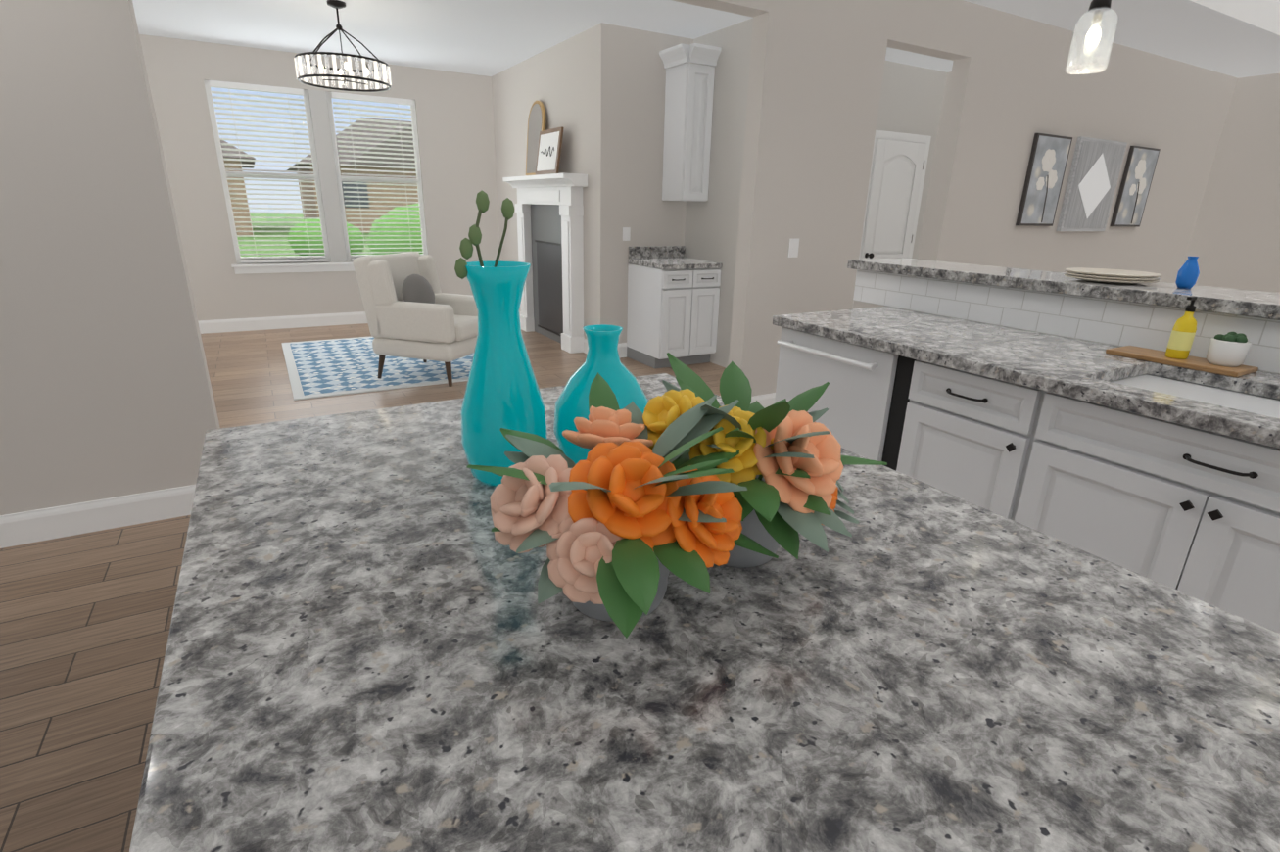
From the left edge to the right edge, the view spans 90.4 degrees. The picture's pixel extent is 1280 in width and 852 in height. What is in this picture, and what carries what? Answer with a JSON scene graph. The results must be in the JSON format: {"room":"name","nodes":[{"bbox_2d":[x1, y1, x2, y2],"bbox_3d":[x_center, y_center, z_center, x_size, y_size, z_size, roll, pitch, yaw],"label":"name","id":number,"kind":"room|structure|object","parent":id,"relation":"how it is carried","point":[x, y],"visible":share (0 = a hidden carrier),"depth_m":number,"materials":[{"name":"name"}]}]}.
{"room":"kitchen","nodes":[
{"label":"kitchen","id":0,"kind":"room"},
{"bbox_2d":[139,34,500,320],"bbox_3d":[-3.326,-2.497,6.975,3.830,2.740,0.120,-10,22,-29],"label":"wall","id":1,"kind":"structure","parent":0,"point":[454,121],"depth_m":6.81,"materials":[{"name":"grey paint"}]},
{"bbox_2d":[197,311,367,333],"bbox_3d":[-3.360,-1.240,7.325,3.680,0.135,0.016,-10,22,-29],"label":"baseboard","id":2,"kind":"structure","parent":1,"relation":"attached to","point":[341,318],"depth_m":6.99,"materials":[{"name":"white wood"}]},
{"bbox_2d":[203,79,427,274],"bbox_3d":[-3.359,-2.608,6.865,2.060,1.820,0.130,-10,22,-29],"label":"nook window","id":3,"kind":"structure","parent":1,"relation":"in","point":[327,177],"depth_m":6.78,"materials":[{"name":"white"}]},
{"bbox_2d":[0,323,725,851],"bbox_3d":[1.839,0.207,3.870,11.200,0.100,12.200,-10,22,-29],"label":"floor","id":4,"kind":"structure","parent":0,"point":[84,625],"depth_m":2.10,"materials":[{"name":"brown wood"}]},
{"bbox_2d":[281,336,474,400],"bbox_3d":[-2.256,-0.627,5.822,1.730,0.012,2.130,-10,22,-29],"label":"rug","id":5,"kind":"object","parent":4,"relation":"on","point":[322,368],"visible":0.57,"depth_m":5.37,"materials":[{"name":"blue fabric"}]},
{"bbox_2d":[353,251,477,386],"bbox_3d":[-1.707,-0.887,5.133,0.829,0.950,0.660,7,20,16],"label":"armchair","id":6,"kind":"object","parent":5,"relation":"on","point":[411,310],"visible":0.85,"depth_m":4.88,"materials":[{"name":"beige fabric"}]},
{"bbox_2d":[401,273,435,317],"bbox_3d":[-1.753,-1.034,5.043,0.156,0.332,0.351,7,20,16],"label":"pillow","id":7,"kind":"object","parent":6,"relation":"on","point":[415,288],"depth_m":4.96,"materials":[{"name":"grey fabric"}]},
{"bbox_2d":[502,173,587,353],"bbox_3d":[-0.987,-1.685,6.496,0.235,1.624,1.620,-10,22,-29],"label":"fireplace","id":8,"kind":"object","parent":4,"relation":"on","point":[549,210],"visible":1,"depth_m":6.36,"materials":[{"name":"white wood"}]},
{"bbox_2d":[525,100,545,175],"bbox_3d":[-1.044,-2.873,6.364,0.086,0.700,0.420,-10,22,-29],"label":"mirror","id":9,"kind":"object","parent":8,"relation":"on","point":[537,120],"visible":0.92,"depth_m":6.36,"materials":[{"name":"gold metal"}]},
{"bbox_2d":[534,126,564,175],"bbox_3d":[-0.860,-2.582,5.993,0.084,0.398,0.520,-10,22,-29],"label":"sign","id":10,"kind":"object","parent":8,"relation":"on","point":[548,151],"visible":0.96,"depth_m":5.95,"materials":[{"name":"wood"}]},
{"bbox_2d":[626,245,722,368],"bbox_3d":[0.307,-1.094,5.806,0.605,1.020,0.643,-10,22,-29],"label":"base cabinet","id":11,"kind":"object","parent":4,"relation":"on","point":[673,299],"visible":1,"depth_m":5.62,"materials":[{"name":"white wood"}]},
{"bbox_2d":[129,373,1279,851],"bbox_3d":[0.048,0.628,1.004,1.166,0.902,1.900,-10,22,-29],"label":"kitchen island","id":12,"kind":"object","parent":4,"relation":"on","point":[372,645],"visible":0.83,"depth_m":0.66,"materials":[{"name":"grey stone"}]},
{"bbox_2d":[454,189,547,486],"bbox_3d":[-0.237,-0.140,1.079,0.150,0.487,0.150,-10,22,-29],"label":"vase","id":13,"kind":"object","parent":12,"relation":"on","point":[502,390],"visible":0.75,"depth_m":1.05,"materials":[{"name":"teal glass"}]},
{"bbox_2d":[553,324,648,464],"bbox_3d":[-0.069,-0.051,1.178,0.184,0.262,0.184,-10,22,-29],"label":"jug vase","id":14,"kind":"object","parent":12,"relation":"on","point":[602,358],"visible":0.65,"depth_m":1.13,"materials":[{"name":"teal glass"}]},
{"bbox_2d":[467,352,887,638],"bbox_3d":[0.069,0.071,0.826,0.574,0.268,0.409,-10,22,-29],"label":"flower arrangement","id":15,"kind":"object","parent":12,"relation":"on","point":[690,480],"visible":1,"depth_m":0.73,"materials":[{"name":"orange plant"}]},
{"bbox_2d":[772,257,1279,633],"bbox_3d":[2.275,0.429,1.393,1.228,1.125,5.200,-10,22,-29],"label":"kitchen counter","id":16,"kind":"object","parent":4,"relation":"on","point":[1019,396],"depth_m":2.08,"materials":[{"name":"white wood"}]},
{"bbox_2d":[1064,267,1161,284],"bbox_3d":[1.894,-0.601,2.556,0.320,0.040,0.320,-10,22,-29],"label":"plates","id":17,"kind":"object","parent":16,"relation":"on","point":[1110,275],"visible":0.98,"depth_m":2.49,"materials":[{"name":"beige ceramic"}]},
{"bbox_2d":[1105,345,1258,377],"bbox_3d":[1.817,-0.223,2.147,0.165,0.016,0.370,-10,22,-29],"label":"cutting board","id":18,"kind":"object","parent":16,"relation":"on","point":[1160,356],"visible":0.98,"depth_m":2.11,"materials":[{"name":"brown wood"}]},
{"bbox_2d":[1165,295,1197,359],"bbox_3d":[1.809,-0.327,2.111,0.066,0.203,0.062,-10,22,-29],"label":"soap bottle","id":19,"kind":"object","parent":18,"relation":"on","point":[1181,338],"visible":1,"depth_m":2.10,"materials":[{"name":"yellow plastic"}]},
{"bbox_2d":[1206,331,1251,367],"bbox_3d":[1.892,-0.248,2.043,0.100,0.102,0.100,-10,22,-29],"label":"pot","id":20,"kind":"object","parent":18,"relation":"on","point":[1230,349],"visible":1,"depth_m":2.02,"materials":[{"name":"white ceramic"}]},
{"bbox_2d":[1175,256,1199,288],"bbox_3d":[2.037,-0.570,2.360,0.064,0.115,0.063,-10,22,-29],"label":"vase","id":21,"kind":"object","parent":16,"relation":"on","point":[1188,272],"visible":1,"depth_m":2.34,"materials":[{"name":"blue ceramic"}]},
{"bbox_2d":[491,22,614,338],"bbox_3d":[-0.990,-2.337,6.677,0.120,2.740,2.800,-10,22,-29],"label":"wall","id":22,"kind":"structure","parent":0,"point":[569,83],"depth_m":5.79,"materials":[{"name":"grey paint"}]},
{"bbox_2d":[583,338,588,354],"bbox_3d":[-0.455,-0.732,6.059,0.016,0.135,0.347,-10,22,-29],"label":"baseboard","id":23,"kind":"structure","parent":22,"relation":"attached to","point":[586,347],"depth_m":6.16,"materials":[{"name":"white wood"}]},
{"bbox_2d":[0,0,1237,515],"bbox_3d":[1.319,-1.484,4.377,11.120,2.740,0.140,-10,22,-29],"label":"wall","id":24,"kind":"structure","parent":0,"point":[106,390],"depth_m":3.78,"materials":[{"name":"grey paint"}]},
{"bbox_2d":[0,484,195,548],"bbox_3d":[-2.637,0.433,2.551,1.723,0.135,0.037,-10,22,-29],"label":"baseboard","id":25,"kind":"structure","parent":24,"relation":"attached to","point":[40,525],"depth_m":2.71,"materials":[{"name":"white"}]},
{"bbox_2d":[750,392,775,408],"bbox_3d":[1.104,-0.197,4.626,1.016,0.135,0.037,-10,22,-29],"label":"baseboard","id":26,"kind":"structure","parent":24,"relation":"attached to","point":[768,400],"depth_m":4.48,"materials":[{"name":"white"}]},
{"bbox_2d":[788,237,799,257],"bbox_3d":[1.019,-1.179,4.209,0.080,0.120,0.008,-10,22,-29],"label":"switch plate","id":27,"kind":"object","parent":24,"relation":"attached to","point":[793,248],"visible":1,"depth_m":4.21,"materials":[{"name":"white plastic"}]},
{"bbox_2d":[1015,133,1072,226],"bbox_3d":[3.400,-2.054,5.339,0.510,0.710,0.040,-10,22,-29],"label":"floral picture","id":28,"kind":"object","parent":24,"relation":"attached to","point":[1045,174],"visible":1,"depth_m":5.31,"materials":[{"name":"grey paper"}]},
{"bbox_2d":[1056,136,1127,231],"bbox_3d":[4.066,-2.152,5.712,0.770,0.770,0.042,-10,22,-29],"label":"picture","id":29,"kind":"object","parent":24,"relation":"attached to","point":[1092,180],"visible":1,"depth_m":5.67,"materials":[{"name":"grey wood"}]},
{"bbox_2d":[1110,145,1160,227],"bbox_3d":[4.748,-2.282,6.086,0.515,0.710,0.040,-10,22,-29],"label":"floral picture","id":30,"kind":"object","parent":24,"relation":"attached to","point":[1135,183],"visible":1,"depth_m":6.05,"materials":[{"name":"grey"}]},
{"bbox_2d":[612,25,693,343],"bbox_3d":[0.118,-2.017,5.828,0.890,2.740,0.120,-10,22,-29],"label":"wall","id":31,"kind":"structure","parent":0,"point":[645,213],"depth_m":5.55,"materials":[{"name":"grey paint"}]},
{"bbox_2d":[622,227,630,240],"bbox_3d":[-0.121,-1.724,5.709,0.075,0.115,0.005,-10,22,-29],"label":"outlet","id":32,"kind":"object","parent":31,"relation":"attached to","point":[626,233],"visible":1,"depth_m":5.71,"materials":[{"name":"white plastic"}]},
{"bbox_2d":[132,0,1279,78],"bbox_3d":[1.906,-2.612,2.892,11.200,0.390,12.200,-10,22,-29],"label":"ceiling","id":33,"kind":"structure","parent":0,"point":[487,37],"depth_m":5.16,"materials":[{"name":"paint"}]},
{"bbox_2d":[293,0,391,92],"bbox_3d":[-2.251,-2.874,4.785,0.664,0.542,0.668,-10,22,-29],"label":"chandelier","id":34,"kind":"object","parent":33,"relation":"hanging from","point":[383,79],"visible":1,"depth_m":4.70,"materials":[{"name":"black metal"}]},
{"bbox_2d":[1066,0,1118,74],"bbox_3d":[1.617,-1.692,2.150,0.136,0.874,0.136,-10,22,-29],"label":"pendant light","id":35,"kind":"object","parent":33,"relation":"hanging from","point":[1096,31],"visible":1,"depth_m":2.24,"materials":[{"name":"clear glass"}]},
{"bbox_2d":[1189,0,1279,35],"bbox_3d":[4.059,-3.023,4.346,4.560,0.308,0.090,-10,22,-29],"label":"crown molding","id":36,"kind":"structure","parent":33,"relation":"attached to","point":[1263,14],"depth_m":4.50,"materials":[{"name":"white paint"}]},
{"bbox_2d":[684,17,753,368],"bbox_3d":[0.935,-1.789,5.228,0.120,2.740,1.810,-10,22,-29],"label":"wall","id":37,"kind":"structure","parent":0,"point":[711,229],"depth_m":5.40,"materials":[{"name":"grey paint"}]},
{"bbox_2d":[659,43,721,201],"bbox_3d":[0.400,-2.565,5.467,0.340,1.185,0.422,-10,22,-29],"label":"upper cabinet","id":38,"kind":"object","parent":37,"relation":"attached to","point":[688,104],"visible":1,"depth_m":5.39,"materials":[{"name":"white wood"}]},
{"bbox_2d":[875,60,947,258],"bbox_3d":[1.958,-2.175,6.412,2.900,2.740,0.120,-10,22,-29],"label":"wall","id":39,"kind":"structure","parent":0,"point":[911,100],"depth_m":6.45,"materials":[{"name":"grey paint"}]},
{"bbox_2d":[852,130,931,308],"bbox_3d":[2.669,-1.964,6.779,0.902,2.130,0.116,-10,22,-29],"label":"hall door","id":40,"kind":"structure","parent":39,"relation":"in","point":[897,173],"depth_m":6.64,"materials":[{"name":"white wood"}]},
{"bbox_2d":[917,71,951,259],"bbox_3d":[3.544,-2.153,6.456,0.120,2.740,1.410,-10,22,-29],"label":"wall","id":41,"kind":"structure","parent":0,"point":[943,109],"depth_m":6.82,"materials":[{"name":"grey paint"}]},
{"bbox_2d":[1183,73,1279,292],"bbox_3d":[7.895,-1.225,4.082,0.100,2.740,7.080,-10,22,-29],"label":"wall","id":42,"kind":"structure","parent":0,"point":[1235,241],"depth_m":6.56,"materials":[{"name":"grey paint"}]},
{"label":"outside","id":43,"kind":"structure","parent":0,"visible":0},
{"bbox_2d":[237,213,372,256],"bbox_3d":[-18.398,-9.952,32.065,80.000,0.200,60.050,-10,22,-29],"label":"ground","id":44,"kind":"structure","parent":43,"point":[269,233],"depth_m":23.11,"materials":[{"name":"green plant"}]},
{"bbox_2d":[219,117,423,255],"bbox_3d":[-13.218,-9.375,22.899,61.000,5.350,30.500,-10,22,-29],"label":"houses","id":45,"kind":"structure","parent":44,"relation":"on","point":[346,198],"depth_m":27.29,"materials":[{"name":"brown"}]}
]}

